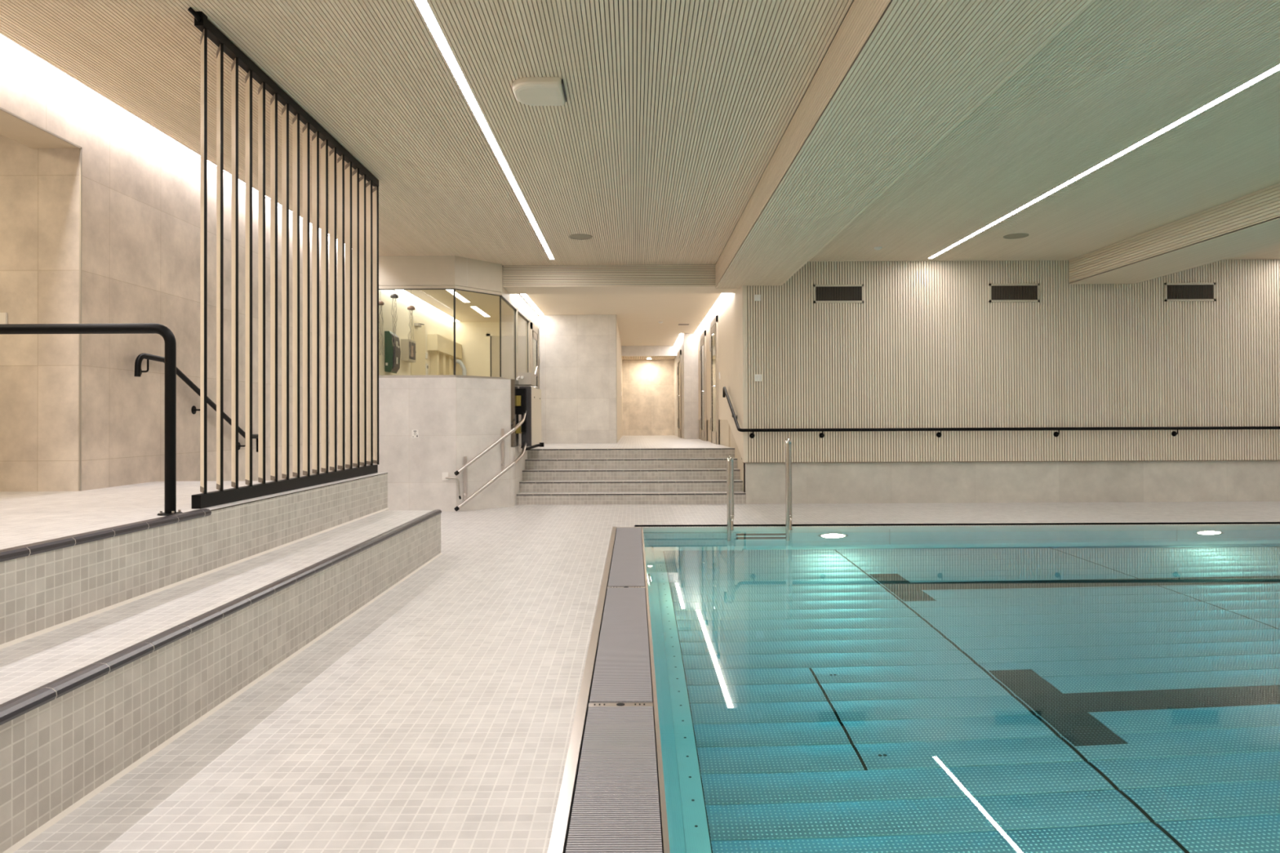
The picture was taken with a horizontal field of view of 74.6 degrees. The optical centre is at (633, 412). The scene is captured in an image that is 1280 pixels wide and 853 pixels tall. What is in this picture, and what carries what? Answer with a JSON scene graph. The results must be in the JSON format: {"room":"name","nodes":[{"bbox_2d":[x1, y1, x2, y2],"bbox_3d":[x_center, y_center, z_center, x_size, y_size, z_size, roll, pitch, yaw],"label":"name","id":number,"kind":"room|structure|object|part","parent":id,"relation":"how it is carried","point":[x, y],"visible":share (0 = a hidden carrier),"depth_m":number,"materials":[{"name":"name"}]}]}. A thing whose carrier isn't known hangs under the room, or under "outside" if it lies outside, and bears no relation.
{"room":"indoor swimming pool","nodes":[
{"label":"indoor swimming pool","id":0,"kind":"room"},
{"bbox_2d":[0,491,74,501],"bbox_3d":[-5.432,0.604,2.784,3.530,0.199,5.580,0,-1,0],"label":"floor","id":1,"kind":"structure","parent":0,"point":[4,495],"depth_m":5.34,"materials":[{"name":"tile"}]},
{"bbox_2d":[0,35,352,491],"bbox_3d":[-5.438,-0.577,4.756,3.530,3.600,14.500,0,-1,0],"label":"wall","id":2,"kind":"structure","parent":0,"point":[141,188],"depth_m":5.88,"materials":[{"name":"tile"}]},
{"bbox_2d":[0,312,7,324],"bbox_3d":[-4.202,-0.617,5.570,0.082,0.085,0.014,0,-1,0],"label":"wall switch","id":3,"kind":"object","parent":2,"relation":"attached to","point":[3,316],"visible":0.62,"depth_m":5.56,"materials":[{"name":"white plastic"}]},
{"bbox_2d":[0,106,82,491],"bbox_3d":[-3.674,-0.633,4.294,0.010,2.286,2.574,0,-1,0],"label":"trim","id":4,"kind":"structure","parent":2,"relation":"attached to","point":[80,148],"depth_m":5.57,"materials":[{"name":"grey metal"}]},
{"bbox_2d":[133,353,257,452],"bbox_3d":[-3.625,-0.026,7.073,0.090,0.799,2.007,0,-1,0],"label":"stair handrail","id":5,"kind":"object","parent":2,"relation":"attached to","point":[138,371],"visible":0.76,"depth_m":6.72,"materials":[{"name":"black metal"}]},
{"bbox_2d":[378,289,453,375],"bbox_3d":[-3.812,-0.385,14.755,0.180,3.400,5.500,0,-1,0],"label":"wall","id":6,"kind":"structure","parent":0,"point":[434,322],"depth_m":13.64,"materials":[{"name":"white paint"}]},
{"bbox_2d":[384,330,400,373],"bbox_3d":[-3.648,-0.901,12.708,0.152,0.620,0.324,0,-1,0],"label":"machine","id":7,"kind":"object","parent":6,"relation":"attached to","point":[392,354],"visible":0.95,"depth_m":12.55,"materials":[{"name":"green plastic"}]},
{"bbox_2d":[400,338,416,362],"bbox_3d":[-3.655,-0.994,13.656,0.140,0.345,0.450,0,-1,0],"label":"box","id":8,"kind":"object","parent":6,"relation":"attached to","point":[405,355],"visible":0.94,"depth_m":13.43,"materials":[{"name":"beige paint"}]},
{"bbox_2d":[410,319,425,375],"bbox_3d":[-3.673,-0.478,14.471,0.098,2.140,0.930,0,-1,0],"label":"door","id":9,"kind":"structure","parent":6,"relation":"in","point":[417,368],"depth_m":14.47,"materials":[{"name":"beige wood"}]},
{"bbox_2d":[425,352,427,375],"bbox_3d":[-3.709,-0.850,15.049,0.030,0.424,0.080,0,-1,0],"label":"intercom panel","id":10,"kind":"object","parent":6,"relation":"attached to","point":[426,353],"visible":0.88,"depth_m":15.01,"materials":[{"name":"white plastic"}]},
{"bbox_2d":[427,333,462,374],"bbox_3d":[-3.632,-0.394,16.220,0.180,2.007,2.130,0,-1,0],"label":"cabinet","id":11,"kind":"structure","parent":6,"relation":"in","point":[441,348],"depth_m":15.78,"materials":[{"name":"beige wood"}]},
{"bbox_3d":[-3.661,-0.256,15.434,0.120,1.715,0.200,0,-1,0],"label":"panel","id":12,"kind":"part","parent":11,"relation":"part of","materials":[{"name":"beige wood"}]},
{"bbox_3d":[-3.661,-0.251,15.963,0.120,1.715,0.200,0,-1,0],"label":"panel","id":13,"kind":"part","parent":11,"relation":"part of","materials":[{"name":"beige wood"}]},
{"bbox_3d":[-3.661,-0.245,16.503,0.120,1.715,0.200,0,-1,0],"label":"panel","id":14,"kind":"part","parent":11,"relation":"part of","materials":[{"name":"beige wood"}]},
{"bbox_2d":[346,377,528,511],"bbox_3d":[-2.139,0.423,11.803,1.370,1.710,3.535,-1,-1,35],"label":"wall","id":15,"kind":"structure","parent":0,"point":[455,418],"depth_m":10.72,"materials":[{"name":"grey concrete"}]},
{"bbox_2d":[411,429,418,438],"bbox_3d":[-2.791,0.278,10.714,0.085,0.105,0.007,0,-1,0],"label":"sign","id":16,"kind":"object","parent":15,"relation":"attached to","point":[415,433],"visible":1,"depth_m":10.71,"materials":[{"name":"white plastic"}]},
{"bbox_2d":[378,288,455,374],"bbox_3d":[-3.005,-1.046,10.976,1.340,1.130,0.030,0,-1,0],"label":"window","id":17,"kind":"structure","parent":15,"relation":"in","point":[434,288],"depth_m":10.97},
{"bbox_2d":[378,374,509,379],"bbox_3d":[-2.677,-0.434,13.325,1.990,0.060,5.160,0,-1,0],"label":"sill","id":18,"kind":"structure","parent":15,"relation":"on","point":[429,375],"depth_m":10.96,"materials":[{"name":"grey metal"}]},
{"bbox_2d":[441,472,448,479],"bbox_3d":[-2.406,0.818,10.707,0.080,0.100,0.012,0,-1,0],"label":"wall socket","id":19,"kind":"object","parent":15,"relation":"attached to","point":[444,475],"visible":1,"depth_m":10.70,"materials":[{"name":"white plastic"}]},
{"bbox_2d":[445,477,461,499],"bbox_3d":[-2.298,0.969,10.686,0.198,0.283,0.044,0,-1,0],"label":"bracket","id":20,"kind":"object","parent":15,"relation":"attached to","point":[456,478],"visible":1,"depth_m":10.68,"materials":[{"name":"grey metal"}]},
{"bbox_2d":[453,288,502,377],"bbox_3d":[-2.089,-1.047,11.281,0.030,1.130,0.806,-1,-1,40],"label":"window","id":21,"kind":"structure","parent":15,"relation":"in","point":[500,295],"depth_m":11.58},
{"bbox_2d":[501,295,530,379],"bbox_3d":[-1.845,-0.474,13.745,0.055,2.300,4.320,0,-1,0],"label":"window","id":22,"kind":"structure","parent":15,"relation":"in","point":[502,296],"depth_m":13.07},
{"bbox_2d":[517,310,528,372],"bbox_3d":[-1.833,-0.645,13.882,0.030,1.885,1.450,0,-1,0],"label":"window","id":23,"kind":"structure","parent":22,"relation":"attached to","point":[517,310],"depth_m":14.60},
{"bbox_2d":[530,322,539,389],"bbox_3d":[-1.769,-0.492,15.251,0.096,2.165,1.010,0,-1,0],"label":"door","id":24,"kind":"structure","parent":22,"relation":"attached to","point":[535,348],"depth_m":15.23,"materials":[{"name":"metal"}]},
{"bbox_3d":[-1.804,-0.476,15.251,0.022,1.695,0.610,0,-1,0],"label":"glass panel","id":25,"kind":"part","parent":24,"relation":"part of","materials":[{"name":"clear glass"}]},
{"bbox_2d":[511,378,530,447],"bbox_3d":[-1.636,0.024,12.425,0.044,0.915,2.250,0,-1,0],"label":"cladding","id":26,"kind":"object","parent":15,"relation":"attached to","point":[514,383],"visible":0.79,"depth_m":11.37,"materials":[{"name":"black metal"}]},
{"bbox_2d":[397,289,525,321],"bbox_3d":[-2.849,-1.944,14.230,1.920,0.100,6.380,0,-1,0],"label":"ceiling","id":27,"kind":"structure","parent":0,"point":[442,300],"depth_m":14.81,"materials":[{"name":"beige paint"}]},
{"bbox_2d":[378,300,384,355],"bbox_3d":[-3.556,-1.355,11.784,0.103,1.121,0.103,-1,-1,27],"label":"ornament","id":28,"kind":"object","parent":27,"relation":"hanging from","point":[380,303],"visible":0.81,"depth_m":11.77,"materials":[{"name":"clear glass"}]},
{"bbox_2d":[390,293,398,346],"bbox_3d":[-3.507,-1.435,12.295,0.116,0.951,0.116,0,-1,0],"label":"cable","id":29,"kind":"object","parent":27,"relation":"hanging from","point":[395,296],"visible":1,"depth_m":12.28,"materials":[{"name":"silver metal"}]},
{"bbox_2d":[407,305,415,355],"bbox_3d":[-3.406,-1.380,12.845,0.120,1.051,0.120,0,-1,0],"label":"ornament","id":30,"kind":"object","parent":27,"relation":"hanging from","point":[412,308],"visible":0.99,"depth_m":12.84,"materials":[{"name":"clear glass"}]},
{"bbox_2d":[395,289,459,321],"bbox_3d":[-3.644,-1.901,14.195,0.150,0.030,6.150,0,-1,0],"label":"recessed light","id":31,"kind":"object","parent":27,"relation":"in","point":[404,292],"visible":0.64,"depth_m":14.65,"materials":[{"name":"white plastic"}]},
{"bbox_2d":[446,289,469,302],"bbox_3d":[-2.869,-1.906,13.725,0.110,0.022,1.450,0,-1,0],"label":"recessed light","id":32,"kind":"object","parent":27,"relation":"in","point":[458,295],"visible":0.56,"depth_m":13.79,"materials":[{"name":"white plastic"}]},
{"bbox_2d":[471,306,489,316],"bbox_3d":[-2.869,-1.886,15.745,0.110,0.022,1.450,0,-1,0],"label":"recessed light","id":33,"kind":"object","parent":27,"relation":"in","point":[476,308],"visible":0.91,"depth_m":15.66,"materials":[{"name":"white plastic"}]},
{"bbox_2d":[453,315,539,389],"bbox_3d":[-2.777,-0.370,16.715,1.950,3.400,1.580,0,-1,0],"label":"wall","id":34,"kind":"structure","parent":0,"point":[472,335],"depth_m":17.31,"materials":[{"name":"beige paint"}]},
{"bbox_2d":[486,333,526,380],"bbox_3d":[-2.517,-0.500,17.281,1.030,2.230,0.050,0,-1,0],"label":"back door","id":35,"kind":"structure","parent":34,"relation":"in","point":[492,340],"depth_m":17.28,"materials":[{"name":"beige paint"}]},
{"bbox_2d":[538,314,622,444],"bbox_3d":[-1.063,-0.590,20.057,1.460,2.450,8.300,0,-1,0],"label":"wall","id":36,"kind":"structure","parent":0,"point":[580,358],"depth_m":15.91,"materials":[{"name":"beige paint"}]},
{"bbox_2d":[615,314,617,443],"bbox_3d":[-0.333,-0.629,15.907,0.008,2.440,0.012,0,-1,0],"label":"trim","id":37,"kind":"structure","parent":36,"relation":"attached to","point":[615,314],"depth_m":15.89,"materials":[{"name":"grey metal"}]},
{"bbox_2d":[520,293,725,346],"bbox_3d":[-0.129,-1.955,17.490,3.360,0.240,10.260,0,-1,0],"label":"ceiling","id":38,"kind":"structure","parent":0,"point":[638,316],"depth_m":15.27,"materials":[{"name":"white paint"}]},
{"bbox_2d":[520,293,542,314],"bbox_3d":[-1.754,-1.873,14.145,0.110,0.030,3.450,0,-1,0],"label":"recessed light","id":39,"kind":"object","parent":38,"relation":"in","point":[525,296],"visible":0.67,"depth_m":14.33,"materials":[{"name":"white plastic"}]},
{"bbox_2d":[621,345,676,359],"bbox_3d":[0.407,-1.714,23.343,1.490,0.410,1.450,0,-1,0],"label":"lintel","id":40,"kind":"object","parent":38,"relation":"attached to","point":[630,353],"visible":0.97,"depth_m":22.62,"materials":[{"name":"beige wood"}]},
{"bbox_2d":[674,333,683,345],"bbox_3d":[1.109,-1.818,21.019,0.095,0.030,3.100,0,-1,0],"label":"recessed light","id":41,"kind":"object","parent":38,"relation":"in","point":[680,335],"visible":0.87,"depth_m":20.79,"materials":[{"name":"white"}]},
{"bbox_2d":[694,293,727,333],"bbox_3d":[1.434,-1.871,15.894,0.105,0.030,6.950,0,-1,0],"label":"recessed light","id":42,"kind":"object","parent":38,"relation":"in","point":[722,296],"visible":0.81,"depth_m":15.51,"materials":[{"name":"white plastic"}]},
{"bbox_2d":[516,435,746,504],"bbox_3d":[-0.090,0.968,17.912,3.470,0.724,12.758,0,-1,0],"label":"stairs","id":43,"kind":"structure","parent":0,"point":[651,469],"depth_m":12.15,"materials":[{"name":"tile"}]},
{"bbox_2d":[0,0,1279,266],"bbox_3d":[4.904,-2.314,4.648,17.370,0.345,14.250,0,-1,0],"label":"ceiling","id":44,"kind":"structure","parent":0,"point":[674,113],"depth_m":5.92,"materials":[{"name":"brown wood"}]},
{"bbox_2d":[0,34,345,244],"bbox_3d":[-3.618,-2.205,4.272,0.115,0.030,13.300,0,-1,0],"label":"recessed light","id":45,"kind":"object","parent":44,"relation":"in","point":[0,34],"visible":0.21,"depth_m":5.88,"materials":[{"name":"white plastic"}]},
{"bbox_2d":[378,255,537,327],"bbox_3d":[-2.059,-1.813,13.189,1.547,0.440,5.286,0,-1,20],"label":"fascia","id":46,"kind":"object","parent":44,"relation":"attached to","point":[395,272],"visible":0.84,"depth_m":10.97,"materials":[{"name":"beige paint"}]},
{"bbox_2d":[413,0,554,259],"bbox_3d":[-1.097,-2.125,4.431,0.066,0.022,13.620,0,-1,0],"label":"recessed light","id":47,"kind":"object","parent":44,"relation":"in","point":[423,6],"visible":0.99,"depth_m":5.70,"materials":[{"name":"white plastic"}]},
{"bbox_2d":[511,76,566,106],"bbox_3d":[-0.617,-2.080,5.471,0.335,0.054,0.370,0,-1,0],"label":"ceiling device","id":48,"kind":"object","parent":44,"relation":"attached to","point":[529,91],"visible":1,"depth_m":5.39,"materials":[{"name":"beige plastic"}]},
{"bbox_2d":[568,234,592,239],"bbox_3d":[-0.627,-2.059,9.871,0.280,0.008,0.280,0,-1,0],"label":"ceiling speaker","id":49,"kind":"object","parent":44,"relation":"attached to","point":[580,237],"visible":1,"depth_m":9.88},
{"bbox_2d":[569,235,591,239],"bbox_3d":[-0.627,-2.058,9.871,0.260,0.002,0.260,0,-1,0],"label":"grille","id":50,"kind":"object","parent":49,"relation":"attached to","point":[574,237],"depth_m":9.87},
{"bbox_2d":[502,244,740,293],"bbox_3d":[-0.172,-2.019,12.031,3.305,0.620,0.660,0,-1,0],"label":"ceiling beam","id":51,"kind":"structure","parent":44,"relation":"attached to","point":[677,278],"depth_m":11.70,"materials":[{"name":"brown wood"}]},
{"bbox_2d":[873,246,882,249],"bbox_3d":[3.070,-2.059,10.571,0.100,0.030,0.100,0,-1,0],"label":"smoke detector","id":52,"kind":"object","parent":44,"relation":"attached to","point":[875,247],"visible":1,"depth_m":10.54,"materials":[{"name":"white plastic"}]},
{"bbox_2d":[715,0,1093,288],"bbox_3d":[1.754,-1.970,4.610,1.236,0.339,14.180,0,-1,0],"label":"ceiling beam","id":53,"kind":"structure","parent":44,"relation":"attached to","point":[895,77],"depth_m":5.00,"materials":[{"name":"brown wood"}]},
{"bbox_2d":[1003,233,1029,239],"bbox_3d":[4.520,-2.083,9.941,0.280,0.008,0.280,0,-1,0],"label":"ceiling speaker","id":54,"kind":"object","parent":44,"relation":"attached to","point":[1012,236],"visible":1,"depth_m":9.94},
{"bbox_2d":[1004,234,1027,238],"bbox_3d":[4.520,-2.082,9.941,0.260,0.002,0.260,0,-1,0],"label":"grille","id":55,"kind":"object","parent":54,"relation":"attached to","point":[1009,236],"depth_m":9.94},
{"bbox_2d":[928,63,1279,257],"bbox_3d":[3.985,-2.148,4.462,0.066,0.022,13.680,0,-1,0],"label":"recessed light","id":56,"kind":"object","parent":44,"relation":"in","point":[1277,68],"visible":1,"depth_m":6.65,"materials":[{"name":"white plastic"}]},
{"bbox_2d":[1068,182,1279,284],"bbox_3d":[7.004,-1.997,4.570,2.106,0.342,14.100,0,-1,0],"label":"ceiling beam","id":57,"kind":"structure","parent":44,"relation":"attached to","point":[1251,222],"depth_m":9.27,"materials":[{"name":"brown wood"}]},
{"bbox_2d":[13,501,1279,852],"bbox_3d":[4.971,1.298,4.612,17.270,0.250,14.250,0,-1,0],"label":"floor","id":58,"kind":"structure","parent":0,"point":[438,717],"depth_m":3.32,"materials":[{"name":"tile"}]},
{"bbox_2d":[0,510,440,852],"bbox_3d":[-1.925,0.994,2.390,0.500,0.378,9.800,0,-1,0],"label":"step","id":59,"kind":"structure","parent":58,"relation":"on","point":[55,753],"depth_m":3.13,"materials":[{"name":"tile"}]},
{"bbox_2d":[0,472,387,644],"bbox_3d":[-2.920,0.839,2.567,1.492,0.700,10.150,0,-1,0],"label":"platform","id":60,"kind":"object","parent":59,"relation":"on","point":[38,592],"visible":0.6,"depth_m":4.06,"materials":[{"name":"tile"}]},
{"bbox_2d":[0,323,182,515],"bbox_3d":[-2.887,0.036,4.120,1.338,0.938,0.112,0,-1,0],"label":"guard rail","id":61,"kind":"object","parent":60,"relation":"on","point":[170,494],"visible":0.97,"depth_m":4.10,"materials":[{"name":"metal"}]},
{"bbox_3d":[-2.272,0.498,4.115,0.112,0.008,0.112,0,-1,0],"label":"plate","id":62,"kind":"part","parent":61,"relation":"part of","materials":[{"name":"metal"}]},
{"bbox_2d":[0,508,211,562],"bbox_3d":[-2.201,0.479,0.905,0.060,0.036,6.820,0,-1,0],"label":"edging","id":63,"kind":"object","parent":60,"relation":"attached to","point":[6,554],"visible":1,"depth_m":3.40,"materials":[{"name":"tile"}]},
{"bbox_2d":[187,6,378,508],"bbox_3d":[-2.315,-0.789,5.973,0.100,2.619,3.231,0,-1,0],"label":"slatted screen","id":64,"kind":"object","parent":60,"relation":"on","point":[362,201],"visible":1,"depth_m":5.77,"materials":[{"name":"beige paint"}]},
{"bbox_3d":[-2.284,0.484,5.893,0.048,0.072,3.025,0,-1,0],"label":"rail","id":65,"kind":"part","parent":64,"relation":"part of","materials":[{"name":"black metal"}]},
{"bbox_3d":[-2.296,-2.060,5.951,0.048,0.070,3.060,0,-1,0],"label":"rail","id":66,"kind":"part","parent":64,"relation":"part of","materials":[{"name":"black metal"}]},
{"bbox_2d":[0,509,441,725],"bbox_3d":[-1.699,0.814,2.395,0.060,0.036,9.794,0,-1,0],"label":"edging","id":67,"kind":"object","parent":59,"relation":"attached to","point":[13,708],"visible":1,"depth_m":3.02,"materials":[{"name":"tile"}]},
{"bbox_2d":[0,507,442,852],"bbox_3d":[-1.919,0.989,2.455,0.512,0.390,9.930,0,-1,0],"label":"trim","id":68,"kind":"structure","parent":59,"relation":"attached to","point":[41,829],"depth_m":3.35,"materials":[{"name":"tile"}]},
{"bbox_2d":[453,366,543,511],"bbox_3d":[-1.629,0.263,11.821,0.575,1.996,2.734,0,-1,16],"label":"lift","id":69,"kind":"object","parent":58,"relation":"on","point":[528,428],"visible":0.99,"depth_m":11.60,"materials":[{"name":"metal"}]},
{"bbox_3d":[-2.161,0.853,10.779,0.036,0.570,0.036,0,-1,0],"label":"support post","id":70,"kind":"part","parent":69,"relation":"part of","materials":[{"name":"metal"}]},
{"bbox_3d":[-1.643,0.477,11.841,0.515,1.523,2.703,0,-1,15],"label":"rail","id":71,"kind":"part","parent":69,"relation":"part of","materials":[{"name":"metal"}]},
{"bbox_3d":[-1.645,0.027,11.846,0.515,1.523,2.703,0,-1,15],"label":"rail","id":72,"kind":"part","parent":69,"relation":"part of","materials":[{"name":"metal"}]},
{"bbox_3d":[-1.743,0.500,11.183,0.036,0.560,0.036,0,-1,0],"label":"support post","id":73,"kind":"part","parent":69,"relation":"part of","materials":[{"name":"metal"}]},
{"bbox_3d":[-1.574,0.293,11.610,0.036,0.520,0.036,0,-1,0],"label":"support post","id":74,"kind":"part","parent":69,"relation":"part of","materials":[{"name":"metal"}]},
{"bbox_2d":[547,524,1279,852],"bbox_3d":[4.709,1.329,5.308,9.875,0.305,7.482,0,-1,0],"label":"rim","id":75,"kind":"object","parent":58,"relation":"attached to","point":[559,835],"visible":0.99,"depth_m":3.72,"materials":[{"name":"tile"}]},
{"bbox_2d":[565,706,662,852],"bbox_3d":[-0.053,1.190,2.493,0.258,0.034,1.770,0,-1,0],"label":"grate","id":76,"kind":"object","parent":75,"relation":"in","point":[615,809],"visible":1,"depth_m":2.64,"materials":[{"name":"grey plastic"}]},
{"bbox_2d":[589,587,652,702],"bbox_3d":[-0.053,1.212,4.608,0.258,0.034,2.340,0,-1,0],"label":"grate","id":77,"kind":"object","parent":75,"relation":"in","point":[622,670],"visible":0.96,"depth_m":4.17,"materials":[{"name":"grey plastic"}]},
{"bbox_2d":[588,702,653,706],"bbox_3d":[-0.053,1.200,3.409,0.262,0.028,0.046,0,-1,0],"label":"plate","id":78,"kind":"object","parent":75,"relation":"attached to","point":[590,704],"visible":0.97,"depth_m":3.41,"materials":[{"name":"metal"}]},
{"bbox_2d":[607,586,644,587],"bbox_3d":[-0.053,1.224,5.809,0.262,0.028,0.046,0,-1,0],"label":"plate","id":79,"kind":"object","parent":75,"relation":"attached to","point":[607,587],"visible":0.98,"depth_m":5.81,"materials":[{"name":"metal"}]},
{"bbox_2d":[608,527,644,586],"bbox_3d":[-0.053,1.240,7.423,0.258,0.034,3.170,0,-1,0],"label":"grate","id":80,"kind":"object","parent":75,"relation":"in","point":[627,569],"visible":0.99,"depth_m":6.90,"materials":[{"name":"grey plastic"}]},
{"bbox_2d":[726,455,733,530],"bbox_3d":[1.050,1.227,9.007,0.070,1.516,0.153,-1,-1,25],"label":"ladder handrail","id":81,"kind":"object","parent":75,"relation":"attached to","point":[730,461],"visible":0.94,"depth_m":8.96,"materials":[{"name":"metal"}]},
{"bbox_2d":[785,437,791,529],"bbox_3d":[1.674,1.129,9.008,0.070,1.706,0.153,-1,-1,25],"label":"ladder handrail","id":82,"kind":"object","parent":75,"relation":"attached to","point":[788,442],"visible":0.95,"depth_m":8.96,"materials":[{"name":"metal"}]},
{"bbox_2d":[622,359,675,435],"bbox_3d":[0.598,-0.521,24.156,2.000,2.580,0.300,0,-1,0],"label":"wall","id":83,"kind":"structure","parent":0,"point":[647,385],"depth_m":24.00,"materials":[{"name":"paint"}]},
{"bbox_2d":[674,333,699,439],"bbox_3d":[1.427,-0.549,21.806,0.540,2.580,4.800,0,-1,0],"label":"wall","id":84,"kind":"structure","parent":0,"point":[688,343],"depth_m":19.41,"materials":[{"name":"beige paint"}]},
{"bbox_2d":[677,350,681,438],"bbox_3d":[1.110,-0.435,21.005,0.096,2.140,1.200,0,-1,0],"label":"door","id":85,"kind":"structure","parent":84,"relation":"in","point":[679,354],"depth_m":21.06,"materials":[{"name":"wood"}]},
{"bbox_3d":[1.145,-0.420,21.005,0.022,1.670,0.800,0,-1,0],"label":"glass panel","id":86,"kind":"part","parent":85,"relation":"part of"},
{"bbox_2d":[697,284,746,493],"bbox_3d":[1.618,-0.403,15.439,0.260,3.400,7.932,0,-1,0],"label":"wall","id":87,"kind":"structure","parent":0,"point":[731,311],"depth_m":12.89,"materials":[{"name":"beige paint"}]},
{"bbox_2d":[699,329,706,440],"bbox_3d":[1.440,-0.538,17.831,0.096,2.280,1.150,0,-1,0],"label":"door","id":88,"kind":"structure","parent":87,"relation":"in","point":[703,336],"depth_m":17.83,"materials":[{"name":"wood"}]},
{"bbox_3d":[1.475,-0.524,17.831,0.022,1.810,0.750,0,-1,0],"label":"glass panel","id":89,"kind":"part","parent":88,"relation":"part of","materials":[{"name":"clear glass"}]},
{"bbox_2d":[709,315,718,444],"bbox_3d":[1.439,-0.563,15.381,0.096,2.280,1.150,0,-1,0],"label":"door","id":90,"kind":"structure","parent":87,"relation":"in","point":[713,342],"depth_m":15.35,"materials":[{"name":"wood"}]},
{"bbox_3d":[1.474,-0.548,15.381,0.022,1.810,0.750,0,-1,0],"label":"glass panel","id":91,"kind":"part","parent":90,"relation":"part of","materials":[{"name":"clear glass"}]},
{"bbox_2d":[634,522,1278,526],"bbox_3d":[4.809,1.829,9.116,9.600,1.220,0.232,0,-1,0],"label":"pool edge","id":92,"kind":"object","parent":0,"point":[1119,522],"depth_m":9.16,"materials":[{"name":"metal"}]},
{"bbox_2d":[742,253,1279,462],"bbox_3d":[7.539,-0.759,11.497,12.115,2.853,0.041,0,-1,0],"label":"wall","id":93,"kind":"structure","parent":0,"point":[926,346],"depth_m":11.48,"materials":[{"name":"brown wood"}]},
{"bbox_2d":[754,294,760,301],"bbox_3d":[1.688,-1.563,11.477,0.085,0.085,0.019,0,-1,0],"label":"wall sensor","id":94,"kind":"object","parent":93,"relation":"attached to","point":[757,297],"visible":1,"depth_m":11.47,"materials":[{"name":"white plastic"}]},
{"bbox_2d":[754,374,761,381],"bbox_3d":[1.695,-0.468,11.466,0.095,0.095,0.019,0,-1,0],"label":"wall switch","id":95,"kind":"object","parent":93,"relation":"attached to","point":[757,377],"visible":1,"depth_m":11.46,"materials":[{"name":"white plastic"}]},
{"bbox_2d":[813,284,864,302],"bbox_3d":[2.797,-1.619,11.485,0.690,0.252,0.024,0,-1,0],"label":"air vent","id":96,"kind":"object","parent":93,"relation":"in","point":[822,293],"visible":1,"depth_m":11.48,"materials":[{"name":"black metal"}]},
{"bbox_2d":[722,386,1279,438],"bbox_3d":[7.402,-0.049,12.338,11.996,0.777,1.928,0,-1,0],"label":"wall handrail","id":97,"kind":"object","parent":93,"relation":"attached to","point":[725,393],"visible":1,"depth_m":11.38,"materials":[{"name":"metal"}]},
{"bbox_2d":[988,283,1039,302],"bbox_3d":[5.197,-1.631,11.485,0.690,0.252,0.024,0,-1,0],"label":"air vent","id":98,"kind":"object","parent":93,"relation":"in","point":[997,292],"visible":1,"depth_m":11.48,"materials":[{"name":"black metal"}]},
{"bbox_2d":[1164,282,1216,301],"bbox_3d":[7.600,-1.642,11.485,0.695,0.252,0.024,0,-1,0],"label":"air vent","id":99,"kind":"object","parent":93,"relation":"in","point":[1173,291],"visible":1,"depth_m":11.48,"materials":[{"name":"black metal"}]},
{"bbox_3d":[-2.837,0.700,14.204,1.920,0.210,6.380,0,-1,0],"label":"floor","id":100,"kind":"structure","parent":0,"visible":0},
{"bbox_2d":[456,359,466,375],"bbox_3d":[-2.500,-0.084,11.701,0.500,1.306,0.500,0,-1,0],"label":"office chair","id":101,"kind":"object","parent":100,"relation":"on","point":[460,362],"visible":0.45,"depth_m":11.68,"materials":[{"name":"white plastic"}]},
{"bbox_3d":[4.811,2.402,5.301,9.600,0.020,7.410,0,-1,0],"label":"floor","id":102,"kind":"structure","parent":0,"visible":0},
{"bbox_2d":[643,526,1279,852],"bbox_3d":[4.856,1.828,5.392,9.545,1.246,7.620,0,-1,0],"label":"water","id":103,"kind":"object","parent":102,"relation":"in","point":[1096,690],"visible":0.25,"depth_m":3.65,"materials":[{"name":"teal liquid"}]}
]}

